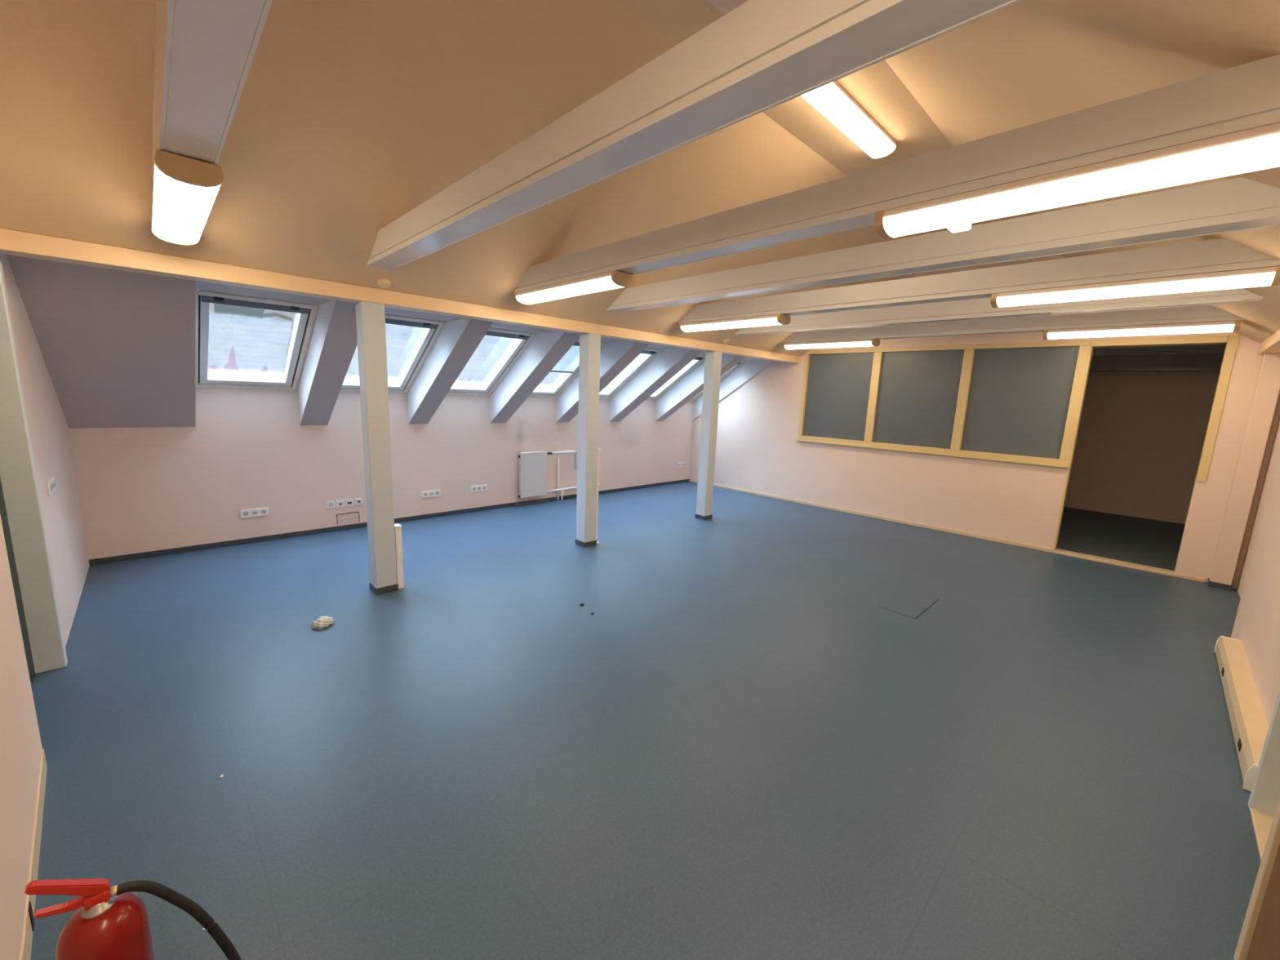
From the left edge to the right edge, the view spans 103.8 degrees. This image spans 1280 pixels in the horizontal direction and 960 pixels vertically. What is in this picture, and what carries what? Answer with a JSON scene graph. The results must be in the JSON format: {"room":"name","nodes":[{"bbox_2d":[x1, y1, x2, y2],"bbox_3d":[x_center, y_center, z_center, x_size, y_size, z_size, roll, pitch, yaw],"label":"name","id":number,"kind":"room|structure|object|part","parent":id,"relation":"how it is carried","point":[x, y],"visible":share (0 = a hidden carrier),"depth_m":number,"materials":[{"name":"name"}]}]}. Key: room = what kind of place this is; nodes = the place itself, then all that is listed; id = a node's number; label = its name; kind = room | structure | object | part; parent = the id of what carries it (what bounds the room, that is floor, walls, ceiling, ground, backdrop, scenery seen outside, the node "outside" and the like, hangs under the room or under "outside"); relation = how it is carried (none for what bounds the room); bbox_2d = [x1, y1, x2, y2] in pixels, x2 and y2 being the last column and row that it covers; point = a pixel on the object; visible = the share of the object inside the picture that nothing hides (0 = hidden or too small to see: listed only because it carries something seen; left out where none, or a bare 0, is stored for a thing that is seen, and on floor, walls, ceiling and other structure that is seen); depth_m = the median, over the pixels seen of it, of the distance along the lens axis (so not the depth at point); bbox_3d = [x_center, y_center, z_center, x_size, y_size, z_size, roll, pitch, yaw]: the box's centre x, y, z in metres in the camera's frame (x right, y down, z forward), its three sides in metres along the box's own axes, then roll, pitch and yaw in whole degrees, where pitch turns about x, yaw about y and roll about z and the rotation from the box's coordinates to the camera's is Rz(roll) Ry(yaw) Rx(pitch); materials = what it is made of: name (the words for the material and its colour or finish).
{"room":"empty attic office","nodes":[
{"label":"empty attic office","id":0,"kind":"room"},
{"bbox_2d":[0,515,42,959],"bbox_3d":[-1.215,0.404,0.573,0.370,2.119,3.575,-7,13,-44],"label":"wall","id":1,"kind":"structure","parent":0,"point":[20,744],"depth_m":1.58,"materials":[{"name":"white paint"}]},
{"bbox_2d":[18,748,47,959],"bbox_3d":[-1.144,1.393,0.843,3.567,0.085,0.037,11,13,43],"label":"baseboard","id":2,"kind":"structure","parent":1,"relation":"attached to","point":[28,922],"depth_m":1.60,"materials":[{"name":"beige paint"}]},
{"bbox_2d":[0,261,67,683],"bbox_3d":[-2.846,0.063,2.197,0.162,2.118,1.078,-7,13,-44],"label":"door","id":3,"kind":"structure","parent":1,"relation":"in","point":[21,513],"depth_m":2.58,"materials":[{"name":"green paint"}]},
{"bbox_2d":[0,253,89,646],"bbox_3d":[-1.830,-0.595,0.984,0.200,3.900,8.501,-7,13,-44],"label":"wall","id":4,"kind":"structure","parent":0,"point":[49,431],"depth_m":3.17,"materials":[{"name":"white paint"}]},
{"bbox_2d":[46,477,55,496],"bbox_3d":[-3.553,0.040,3.021,0.014,0.088,0.320,-7,13,-44],"label":"light switch","id":5,"kind":"object","parent":4,"relation":"attached to","point":[51,486],"visible":1,"depth_m":3.02,"materials":[{"name":"white plastic"}]},
{"bbox_2d":[6,254,195,428],"bbox_3d":[-3.720,-0.966,3.612,0.768,1.297,1.662,-7,13,-44],"label":"ceiling","id":6,"kind":"structure","parent":0,"point":[117,347],"depth_m":3.44,"materials":[{"name":"paint"}]},
{"bbox_2d":[68,387,693,559],"bbox_3d":[-1.973,-0.333,6.815,8.182,1.615,0.256,-7,13,-44],"label":"wall","id":7,"kind":"structure","parent":0,"point":[141,490],"depth_m":5.22,"materials":[{"name":"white paint"}]},
{"bbox_2d":[240,506,269,518],"bbox_3d":[-3.809,0.322,4.963,0.225,0.082,0.014,-7,13,-44],"label":"wall socket","id":8,"kind":"object","parent":7,"relation":"attached to","point":[251,513],"visible":1,"depth_m":4.96,"materials":[{"name":"white plastic"}]},
{"bbox_2d":[297,299,357,425],"bbox_3d":[-2.780,-1.082,4.513,0.246,1.297,1.662,-7,13,-44],"label":"rafter","id":9,"kind":"object","parent":7,"relation":"attached to","point":[333,342],"depth_m":4.44,"materials":[{"name":"paint"}]},
{"bbox_2d":[326,501,335,508],"bbox_3d":[-3.336,0.268,5.418,0.078,0.080,0.013,-7,13,-44],"label":"outlet","id":10,"kind":"object","parent":7,"relation":"attached to","point":[330,504],"visible":1,"depth_m":5.41,"materials":[{"name":"white plastic"}]},
{"bbox_2d":[336,499,344,507],"bbox_3d":[-3.271,0.260,5.480,0.078,0.080,0.014,-7,13,-44],"label":"outlet","id":11,"kind":"object","parent":7,"relation":"attached to","point":[340,504],"visible":1,"depth_m":5.48,"materials":[{"name":"white plastic"}]},
{"bbox_2d":[345,498,353,506],"bbox_3d":[-3.206,0.252,5.542,0.078,0.080,0.014,-7,13,-44],"label":"outlet","id":12,"kind":"object","parent":7,"relation":"attached to","point":[348,502],"visible":1,"depth_m":5.54,"materials":[{"name":"white plastic"}]},
{"bbox_2d":[354,497,362,505],"bbox_3d":[-3.140,0.244,5.605,0.078,0.080,0.014,-7,13,-44],"label":"outlet","id":13,"kind":"object","parent":7,"relation":"attached to","point":[358,501],"visible":1,"depth_m":5.60,"materials":[{"name":"white plastic"}]},
{"bbox_2d":[88,479,689,565],"bbox_3d":[-1.825,0.354,6.878,7.760,0.052,0.075,-7,13,-44],"label":"baseboard","id":14,"kind":"structure","parent":7,"relation":"attached to","point":[224,544],"depth_m":5.35,"materials":[{"name":"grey plastic"}]},
{"bbox_2d":[422,489,440,497],"bbox_3d":[-2.560,0.167,6.159,0.221,0.082,0.014,-7,13,-44],"label":"wall socket","id":15,"kind":"object","parent":7,"relation":"attached to","point":[433,493],"visible":1,"depth_m":6.15,"materials":[{"name":"white plastic"}]},
{"bbox_2d":[407,318,493,424],"bbox_3d":[-2.021,-1.177,5.240,0.223,1.297,1.662,-7,13,-44],"label":"rafter","id":16,"kind":"object","parent":7,"relation":"attached to","point":[458,340],"depth_m":5.15,"materials":[{"name":"paint"}]},
{"bbox_2d":[471,484,487,492],"bbox_3d":[-2.112,0.110,6.588,0.217,0.081,0.014,-7,13,-44],"label":"wall socket","id":17,"kind":"object","parent":7,"relation":"attached to","point":[482,487],"visible":1,"depth_m":6.58,"materials":[{"name":"white plastic"}]},
{"bbox_2d":[489,331,579,422],"bbox_3d":[-1.279,-1.269,5.951,0.228,1.297,1.662,-7,13,-44],"label":"rafter","id":18,"kind":"object","parent":7,"relation":"attached to","point":[545,350],"depth_m":5.88,"materials":[{"name":"paint"}]},
{"bbox_2d":[518,450,577,500],"bbox_3d":[-1.215,-0.061,7.370,0.088,0.752,1.293,11,13,42],"label":"radiator","id":19,"kind":"object","parent":7,"relation":"attached to","point":[532,464],"visible":0.99,"depth_m":7.05,"materials":[{"name":"white metal"}]},
{"bbox_2d":[520,451,546,453],"bbox_3d":[-1.488,-0.386,7.004,0.390,0.010,0.068,-7,13,-44],"label":"grille","id":20,"kind":"object","parent":19,"relation":"attached to","point":[531,452],"depth_m":7.01,"materials":[{"name":"white metal"}]},
{"bbox_3d":[-1.499,-0.076,7.056,0.430,0.625,0.060,-7,13,-44],"label":"panel","id":21,"kind":"part","parent":19,"relation":"part of","materials":[{"name":"white metal"}]},
{"bbox_2d":[555,341,649,422],"bbox_3d":[-0.534,-1.361,6.664,0.227,1.297,1.662,-7,13,-44],"label":"rafter","id":22,"kind":"object","parent":7,"relation":"attached to","point":[615,357],"depth_m":6.44,"materials":[{"name":"paint"}]},
{"bbox_2d":[608,348,702,422],"bbox_3d":[0.194,-1.452,7.362,0.234,1.297,1.662,-7,13,-44],"label":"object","id":23,"kind":"structure","parent":7,"relation":"attached to","point":[668,362],"depth_m":7.31,"materials":[{"name":"paint"}]},
{"bbox_2d":[677,462,685,466],"bbox_3d":[0.769,-0.285,9.340,0.211,0.081,0.014,-7,13,-44],"label":"wall socket","id":24,"kind":"object","parent":7,"relation":"attached to","point":[683,464],"visible":1,"depth_m":9.34,"materials":[{"name":"white plastic"}]},
{"bbox_2d":[654,355,746,421],"bbox_3d":[0.935,-1.543,8.071,0.206,1.297,1.662,-7,13,-44],"label":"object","id":25,"kind":"structure","parent":7,"relation":"attached to","point":[692,384],"depth_m":8.17,"materials":[{"name":"paint"}]},
{"bbox_2d":[195,280,764,360],"bbox_3d":[-0.692,-2.074,5.382,7.762,0.975,0.840,-7,13,-44],"label":"ceiling","id":26,"kind":"structure","parent":0,"point":[202,286],"depth_m":4.21,"materials":[{"name":"paint"}]},
{"bbox_2d":[195,289,318,390],"bbox_3d":[-3.365,-1.189,4.351,0.798,0.809,1.164,-7,13,-44],"label":"window","id":27,"kind":"structure","parent":26,"relation":"attached to","point":[242,341],"depth_m":4.34,"materials":[{"name":"glass"}]},
{"bbox_3d":[-3.369,-1.202,4.353,0.588,0.590,0.911,-7,13,-44],"label":"pane","id":28,"kind":"part","parent":27,"relation":"part of","materials":[{"name":"clear glass"}]},
{"bbox_2d":[339,314,445,393],"bbox_3d":[-2.606,-1.283,5.079,0.819,0.809,1.164,-7,13,-44],"label":"window","id":29,"kind":"structure","parent":26,"relation":"attached to","point":[410,341],"depth_m":5.16,"materials":[{"name":"glass"}]},
{"bbox_3d":[-2.610,-1.296,5.081,0.609,0.590,0.911,-7,13,-44],"label":"pane","id":30,"kind":"part","parent":29,"relation":"part of","materials":[{"name":"clear glass"}]},
{"bbox_3d":[-2.606,-1.285,5.079,0.705,0.736,1.059,-7,13,-44],"label":"sash","id":31,"kind":"part","parent":29,"relation":"part of","materials":[{"name":"white paint"}]},
{"bbox_2d":[447,327,536,395],"bbox_3d":[-1.860,-1.376,5.793,0.805,0.809,1.164,-7,13,-44],"label":"window","id":32,"kind":"structure","parent":26,"relation":"attached to","point":[499,349],"depth_m":5.91,"materials":[{"name":"glass"}]},
{"bbox_3d":[-1.864,-1.389,5.796,0.595,0.590,0.911,-7,13,-44],"label":"pane","id":33,"kind":"part","parent":32,"relation":"part of","materials":[{"name":"clear glass"}]},
{"bbox_3d":[-1.860,-1.377,5.793,0.691,0.736,1.059,-7,13,-44],"label":"sash","id":34,"kind":"part","parent":32,"relation":"part of","materials":[{"name":"glass"}]},
{"bbox_2d":[528,338,607,397],"bbox_3d":[-1.115,-1.468,6.506,0.805,0.809,1.164,-7,13,-44],"label":"window","id":35,"kind":"structure","parent":26,"relation":"attached to","point":[566,369],"depth_m":6.78,"materials":[{"name":"glass"}]},
{"bbox_3d":[-1.116,-1.470,6.506,0.691,0.736,1.059,-7,13,-44],"label":"sash","id":36,"kind":"part","parent":35,"relation":"part of","materials":[{"name":"glass"}]},
{"bbox_3d":[-1.119,-1.481,6.509,0.595,0.590,0.911,-7,13,-44],"label":"pane","id":37,"kind":"part","parent":35,"relation":"part of","materials":[{"name":"clear glass"}]},
{"bbox_2d":[599,347,662,399],"bbox_3d":[-0.380,-1.559,7.210,0.780,0.809,1.164,-7,13,-44],"label":"window","id":38,"kind":"structure","parent":26,"relation":"attached to","point":[647,355],"depth_m":7.38,"materials":[{"name":"glass"}]},
{"bbox_3d":[-0.385,-1.572,7.213,0.570,0.590,0.911,-7,13,-44],"label":"pane","id":39,"kind":"part","parent":38,"relation":"part of","materials":[{"name":"clear glass"}]},
{"bbox_2d":[645,354,705,400],"bbox_3d":[0.360,-1.651,7.920,0.808,0.809,1.164,-7,13,-44],"label":"window","id":40,"kind":"structure","parent":26,"relation":"attached to","point":[699,359],"depth_m":8.12,"materials":[{"name":"glass"}]},
{"bbox_2d":[688,360,746,401],"bbox_3d":[1.082,-1.741,8.611,0.782,0.809,1.164,-7,13,-44],"label":"window","id":41,"kind":"structure","parent":26,"relation":"attached to","point":[742,362],"depth_m":8.65,"materials":[{"name":"glass"}]},
{"bbox_3d":[1.081,-1.742,8.611,0.668,0.736,1.059,-7,13,-44],"label":"sash","id":42,"kind":"part","parent":41,"relation":"part of","materials":[{"name":"white paint"}]},
{"bbox_2d":[0,0,1279,356],"bbox_3d":[1.352,-1.922,3.269,7.762,1.453,5.020,-7,13,-44],"label":"ceiling","id":43,"kind":"structure","parent":0,"point":[350,116],"depth_m":2.53,"materials":[{"name":"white paint"}]},
{"bbox_2d":[151,0,272,198],"bbox_3d":[-1.051,-1.124,1.215,0.155,0.171,4.180,-7,13,-44],"label":"tie beam","id":44,"kind":"structure","parent":43,"relation":"attached to","point":[205,50],"depth_m":1.30,"materials":[{"name":"white wood"}]},
{"bbox_3d":[-1.106,-1.048,1.177,0.010,0.030,4.180,-7,13,-44],"label":"edge trim","id":45,"kind":"part","parent":44,"relation":"part of","materials":[{"name":"white wood"}]},
{"bbox_2d":[151,149,223,246],"bbox_3d":[-2.050,-1.211,2.247,0.188,0.086,1.244,-7,13,-44],"label":"ceiling light","id":46,"kind":"object","parent":44,"relation":"attached to","point":[185,189],"visible":1,"depth_m":1.99,"materials":[{"name":"white plastic"}]},
{"bbox_3d":[-1.001,-1.060,1.277,0.010,0.030,4.180,-7,13,-44],"label":"edge trim","id":47,"kind":"part","parent":44,"relation":"part of","materials":[{"name":"white wood"}]},
{"bbox_2d":[377,277,391,288],"bbox_3d":[-1.798,-1.383,3.530,0.085,0.065,0.083,2,10,-4],"label":"smoke detector","id":48,"kind":"object","parent":43,"relation":"attached to","point":[383,282],"visible":1,"depth_m":3.51,"materials":[{"name":"beige paint"}]},
{"bbox_2d":[367,0,1023,270],"bbox_3d":[-0.315,-1.215,1.920,0.155,0.171,4.180,-7,13,-44],"label":"tie beam","id":49,"kind":"structure","parent":43,"relation":"attached to","point":[761,55],"depth_m":1.40,"materials":[{"name":"white wood"}]},
{"bbox_2d":[701,0,748,17],"bbox_3d":[0.020,-2.190,1.959,1.264,0.086,0.188,-7,13,-44],"label":"ceiling light","id":50,"kind":"object","parent":43,"relation":"attached to","point":[721,7],"visible":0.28,"depth_m":2.33,"materials":[{"name":"white plastic"}]},
{"bbox_2d":[722,337,729,343],"bbox_3d":[1.077,-1.740,6.285,0.085,0.065,0.083,2,10,-4],"label":"junction box","id":51,"kind":"object","parent":43,"relation":"attached to","point":[726,340],"visible":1,"depth_m":6.26,"materials":[{"name":"beige paint"}]},
{"bbox_2d":[801,80,897,159],"bbox_3d":[1.381,-2.366,3.303,1.184,0.086,0.188,-7,13,-44],"label":"ceiling light","id":52,"kind":"object","parent":43,"relation":"attached to","point":[831,100],"visible":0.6,"depth_m":3.25,"materials":[{"name":"white plastic"}]},
{"bbox_2d":[513,53,1279,293],"bbox_3d":[0.472,-1.313,2.673,0.155,0.171,4.180,-7,13,-44],"label":"tie beam","id":53,"kind":"structure","parent":43,"relation":"attached to","point":[1246,96],"depth_m":1.84,"materials":[{"name":"white wood"}]},
{"bbox_2d":[513,270,635,305],"bbox_3d":[-0.528,-1.400,3.706,0.188,0.086,1.244,-7,13,-44],"label":"ceiling light","id":54,"kind":"object","parent":53,"relation":"attached to","point":[615,279],"visible":1,"depth_m":3.53,"materials":[{"name":"white plastic"}]},
{"bbox_3d":[0.521,-1.250,2.735,0.010,0.030,4.180,-7,13,-44],"label":"edge trim","id":55,"kind":"part","parent":53,"relation":"part of","materials":[{"name":"white wood"}]},
{"bbox_2d":[607,177,1279,312],"bbox_3d":[1.188,-1.402,3.360,0.155,0.171,4.180,-7,13,-44],"label":"tie beam","id":56,"kind":"structure","parent":43,"relation":"attached to","point":[1240,203],"depth_m":2.56,"materials":[{"name":"white wood"}]},
{"bbox_3d":[1.238,-1.338,3.422,0.010,0.030,4.180,-7,13,-44],"label":"edge trim","id":57,"kind":"part","parent":56,"relation":"part of","materials":[{"name":"white wood"}]},
{"bbox_2d":[677,238,1279,324],"bbox_3d":[1.915,-1.492,4.056,0.155,0.171,4.180,-7,13,-44],"label":"tie beam","id":58,"kind":"structure","parent":43,"relation":"attached to","point":[1220,255],"depth_m":3.38,"materials":[{"name":"white wood"}]},
{"bbox_2d":[678,314,791,332],"bbox_3d":[0.915,-1.579,5.088,0.188,0.086,1.244,-7,13,-44],"label":"ceiling light","id":59,"kind":"object","parent":58,"relation":"attached to","point":[775,319],"visible":1,"depth_m":4.95,"materials":[{"name":"white plastic"}]},
{"bbox_3d":[1.964,-1.429,4.117,0.010,0.030,4.180,-7,13,-44],"label":"edge trim","id":60,"kind":"part","parent":58,"relation":"part of","materials":[{"name":"white wood"}]},
{"bbox_2d":[733,288,1264,335],"bbox_3d":[2.668,-1.585,4.777,0.155,0.171,4.180,-7,13,-44],"label":"tie beam","id":61,"kind":"structure","parent":43,"relation":"attached to","point":[975,308],"depth_m":4.43,"materials":[{"name":"white wood"}]},
{"bbox_2d":[782,304,1244,342],"bbox_3d":[3.466,-1.684,5.542,0.155,0.171,4.180,-7,13,-44],"label":"tie beam","id":62,"kind":"structure","parent":43,"relation":"attached to","point":[1207,313],"depth_m":5.03,"materials":[{"name":"white wood"}]},
{"bbox_2d":[782,338,879,350],"bbox_3d":[2.467,-1.771,6.574,0.188,0.086,1.244,-7,13,-44],"label":"ceiling light","id":63,"kind":"object","parent":62,"relation":"attached to","point":[864,342],"visible":1,"depth_m":6.46,"materials":[{"name":"white plastic"}]},
{"bbox_2d":[784,341,872,349],"bbox_3d":[2.466,-1.755,6.577,0.184,0.048,1.176,-7,13,-44],"label":"diffuser","id":64,"kind":"object","parent":63,"relation":"attached to","point":[819,344],"depth_m":6.52,"materials":[{"name":"white plastic"}]},
{"bbox_3d":[3.411,-1.608,5.503,0.010,0.030,4.180,-7,13,-44],"label":"edge trim","id":65,"kind":"part","parent":62,"relation":"part of","materials":[{"name":"white wood"}]},
{"bbox_3d":[3.516,-1.621,5.604,0.010,0.030,4.180,-7,13,-44],"label":"edge trim","id":66,"kind":"part","parent":62,"relation":"part of","materials":[{"name":"white wood"}]},
{"bbox_2d":[874,122,1279,239],"bbox_3d":[1.493,-0.979,1.704,0.261,0.086,1.264,-7,13,-44],"label":"ceiling light","id":67,"kind":"object","parent":43,"relation":"attached to","point":[1256,148],"visible":1,"depth_m":1.60,"materials":[{"name":"white plastic"}]},
{"bbox_2d":[990,266,1279,307],"bbox_3d":[2.909,-1.155,3.061,0.188,0.086,1.264,-7,13,-44],"label":"ceiling light","id":68,"kind":"object","parent":43,"relation":"attached to","point":[1268,276],"visible":1,"depth_m":2.92,"materials":[{"name":"white plastic"}]},
{"bbox_2d":[1043,320,1242,339],"bbox_3d":[4.461,-1.348,4.547,0.188,0.086,1.264,-7,13,-44],"label":"ceiling light","id":69,"kind":"object","parent":43,"relation":"attached to","point":[1223,326],"visible":1,"depth_m":4.43,"materials":[{"name":"white plastic"}]},
{"bbox_2d":[30,481,1261,959],"bbox_3d":[1.965,0.916,4.962,12.500,0.121,8.401,-7,13,-44],"label":"floor","id":70,"kind":"structure","parent":0,"point":[775,729],"depth_m":2.33,"materials":[{"name":"blue plastic"}]},
{"bbox_2d":[24,878,241,959],"bbox_3d":[-1.171,1.099,1.204,0.331,0.541,0.144,-7,13,-44],"label":"fire extinguisher","id":71,"kind":"object","parent":70,"relation":"on","point":[110,922],"visible":1,"depth_m":1.12,"materials":[{"name":"red paint"}]},
{"bbox_3d":[-1.252,0.927,1.090,0.077,0.031,0.022,-7,13,-44],"label":"carry handle","id":72,"kind":"part","parent":71,"relation":"part of","materials":[{"name":"red paint"}]},
{"bbox_3d":[-1.240,0.887,1.092,0.115,0.092,0.024,-7,13,-44],"label":"lever","id":73,"kind":"part","parent":71,"relation":"part of","materials":[{"name":"red paint"}]},
{"bbox_2d":[311,616,333,629],"bbox_3d":[-2.111,0.938,3.340,0.090,0.067,0.125,5,10,14],"label":"seashell","id":74,"kind":"object","parent":70,"relation":"on","point":[322,622],"visible":1,"depth_m":3.32,"materials":[{"name":"beige"}]},
{"bbox_2d":[355,301,398,595],"bbox_3d":[-1.986,-0.202,3.796,0.165,2.170,0.165,-7,13,-44],"label":"support post","id":75,"kind":"object","parent":70,"relation":"on","point":[370,316],"visible":1,"depth_m":3.73,"materials":[{"name":"white paint"}]},
{"bbox_2d":[394,523,404,589],"bbox_3d":[-1.921,0.607,3.989,0.050,0.517,0.076,-7,13,-44],"label":"duct","id":76,"kind":"object","parent":75,"relation":"attached to","point":[397,529],"visible":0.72,"depth_m":3.96,"materials":[{"name":"white plastic"}]},
{"bbox_2d":[574,333,600,547],"bbox_3d":[-0.537,-0.382,5.184,0.165,2.170,0.165,-7,13,-44],"label":"support post","id":77,"kind":"object","parent":70,"relation":"on","point":[589,344],"visible":1,"depth_m":5.12,"materials":[{"name":"white paint"}]},
{"bbox_2d":[0,227,800,363],"bbox_3d":[-0.366,-1.515,5.115,7.762,0.099,0.153,-7,13,-44],"label":"ceiling beam","id":78,"kind":"structure","parent":77,"relation":"on","point":[12,242],"depth_m":3.26,"materials":[{"name":"beige paint"}]},
{"bbox_2d":[595,448,600,543],"bbox_3d":[-0.449,0.177,5.321,0.050,1.030,0.038,-7,13,-44],"label":"duct","id":79,"kind":"object","parent":77,"relation":"attached to","point":[599,449],"visible":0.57,"depth_m":5.29,"materials":[{"name":"white paint"}]},
{"bbox_2d":[694,351,722,519],"bbox_3d":[0.894,-0.559,6.555,0.165,2.170,0.165,-7,13,-44],"label":"support post","id":80,"kind":"object","parent":70,"relation":"on","point":[713,362],"visible":1,"depth_m":6.49,"materials":[{"name":"white paint"}]},
{"bbox_2d":[1207,353,1279,591],"bbox_3d":[5.584,-0.047,4.626,0.146,2.170,0.146,-7,13,-44],"label":"support post","id":81,"kind":"object","parent":70,"relation":"on","point":[1267,388],"visible":1,"depth_m":4.58,"materials":[{"name":"pink paint"}]},
{"bbox_2d":[689,254,1279,588],"bbox_3d":[3.903,-1.294,6.407,0.120,3.900,8.601,-7,13,-44],"label":"wall","id":82,"kind":"structure","parent":0,"point":[757,450],"depth_m":6.51,"materials":[{"name":"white paint"}]},
{"bbox_2d":[692,360,774,420],"bbox_3d":[1.579,-1.623,8.689,0.019,1.297,1.662,-7,13,-44],"label":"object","id":83,"kind":"structure","parent":82,"relation":"attached to","point":[748,370],"depth_m":8.59,"materials":[{"name":"paint"}]},
{"bbox_2d":[688,479,1054,552],"bbox_3d":[2.835,0.411,7.645,0.014,0.042,5.452,-7,13,-44],"label":"baseboard","id":84,"kind":"structure","parent":82,"relation":"attached to","point":[1017,544],"depth_m":6.89,"materials":[{"name":"beige paint"}]},
{"bbox_2d":[795,340,1091,467],"bbox_3d":[3.666,-1.056,6.652,0.165,1.369,3.295,-7,13,-44],"label":"window","id":85,"kind":"structure","parent":82,"relation":"in","point":[1016,402],"depth_m":6.34,"materials":[{"name":"grey glass"}]},
{"bbox_3d":[2.909,-1.234,7.415,0.008,1.240,0.975,-7,13,-44],"label":"pane","id":86,"kind":"part","parent":85,"relation":"part of","materials":[{"name":"grey glass"}]},
{"bbox_3d":[3.659,-1.075,6.653,0.008,1.240,0.986,-7,13,-44],"label":"pane","id":87,"kind":"part","parent":85,"relation":"part of","materials":[{"name":"grey glass"}]},
{"bbox_3d":[3.604,-0.390,6.730,0.065,0.024,3.295,-7,13,-44],"label":"sill","id":88,"kind":"part","parent":85,"relation":"part of","materials":[{"name":"beige paint"}]},
{"bbox_3d":[4.409,-0.915,5.890,0.008,1.240,0.982,-7,13,-44],"label":"pane","id":89,"kind":"part","parent":85,"relation":"part of","materials":[{"name":"grey glass"}]},
{"bbox_2d":[1053,335,1239,576],"bbox_3d":[5.155,-0.256,5.218,0.142,2.350,1.029,-7,13,-44],"label":"door frame","id":90,"kind":"structure","parent":82,"relation":"in","point":[1231,341],"depth_m":4.89,"materials":[{"name":"beige paint"}]},
{"bbox_2d":[1173,573,1205,582],"bbox_3d":[5.454,0.971,4.984,0.014,0.035,0.208,-7,13,-44],"label":"baseboard","id":91,"kind":"structure","parent":82,"relation":"attached to","point":[1184,576],"depth_m":4.98,"materials":[{"name":"beige paint"}]},
{"bbox_2d":[1064,371,1219,524],"bbox_3d":[6.571,-1.567,8.975,0.100,4.020,8.601,-7,13,-44],"label":"wall","id":92,"kind":"structure","parent":0,"point":[1140,437],"depth_m":7.78,"materials":[{"name":"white paint"}]},
{"bbox_2d":[1088,353,1223,372],"bbox_3d":[6.464,-2.136,8.687,0.350,0.510,8.291,-7,13,-44],"label":"ceiling","id":93,"kind":"structure","parent":0,"point":[1206,362],"depth_m":7.34,"materials":[{"name":"white paint"}]},
{"bbox_2d":[1231,417,1279,726],"bbox_3d":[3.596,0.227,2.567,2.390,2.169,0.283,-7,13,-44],"label":"wall","id":94,"kind":"structure","parent":0,"point":[1256,625],"depth_m":3.04,"materials":[{"name":"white paint"}]},
{"bbox_2d":[1213,635,1269,791],"bbox_3d":[3.335,1.213,2.786,1.844,0.125,0.098,-7,13,-44],"label":"cable trunking","id":95,"kind":"object","parent":94,"relation":"attached to","point":[1249,723],"depth_m":2.63,"materials":[{"name":"beige paint"}]},
{"bbox_3d":[5.242,-1.460,7.689,3.603,3.900,8.601,-7,13,-44],"label":"wall","id":96,"kind":"structure","parent":0,"visible":0},
{"bbox_2d":[1092,345,1226,355],"bbox_3d":[5.564,-2.010,7.828,0.150,0.200,8.291,-7,13,-44],"label":"tie beam","id":97,"kind":"structure","parent":96,"relation":"attached to","point":[1193,349],"depth_m":6.52,"materials":[{"name":"white wood"}]},
{"bbox_2d":[1093,343,1226,349],"bbox_3d":[4.809,-1.916,7.105,0.150,0.200,8.291,-7,13,-44],"label":"tie beam","id":98,"kind":"structure","parent":96,"relation":"attached to","point":[1214,344],"depth_m":5.81,"materials":[{"name":"white wood"}]},
{"bbox_3d":[1.237,0.504,0.400,4.040,2.169,0.420,-7,13,-44],"label":"wall","id":99,"kind":"structure","parent":0,"visible":0},
{"bbox_2d":[1233,796,1279,959],"bbox_3d":[1.649,0.499,0.847,0.950,2.060,0.470,-7,13,-44],"label":"door","id":100,"kind":"structure","parent":99,"relation":"in","point":[1259,939],"depth_m":1.41,"materials":[{"name":"beige paint"}]},
{"bbox_2d":[1248,688,1279,861],"bbox_3d":[2.380,0.411,1.473,0.980,2.080,0.374,-7,13,-44],"label":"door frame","id":101,"kind":"structure","parent":99,"relation":"in","point":[1264,795],"depth_m":2.03,"materials":[{"name":"beige paint"}]},
{"bbox_2d":[1257,328,1279,355],"bbox_3d":[2.898,-0.822,1.797,7.762,0.099,0.235,-7,13,-44],"label":"tie beam","id":102,"kind":"structure","parent":99,"relation":"on","point":[1271,344],"depth_m":4.13,"materials":[{"name":"beige paint"}]}
]}

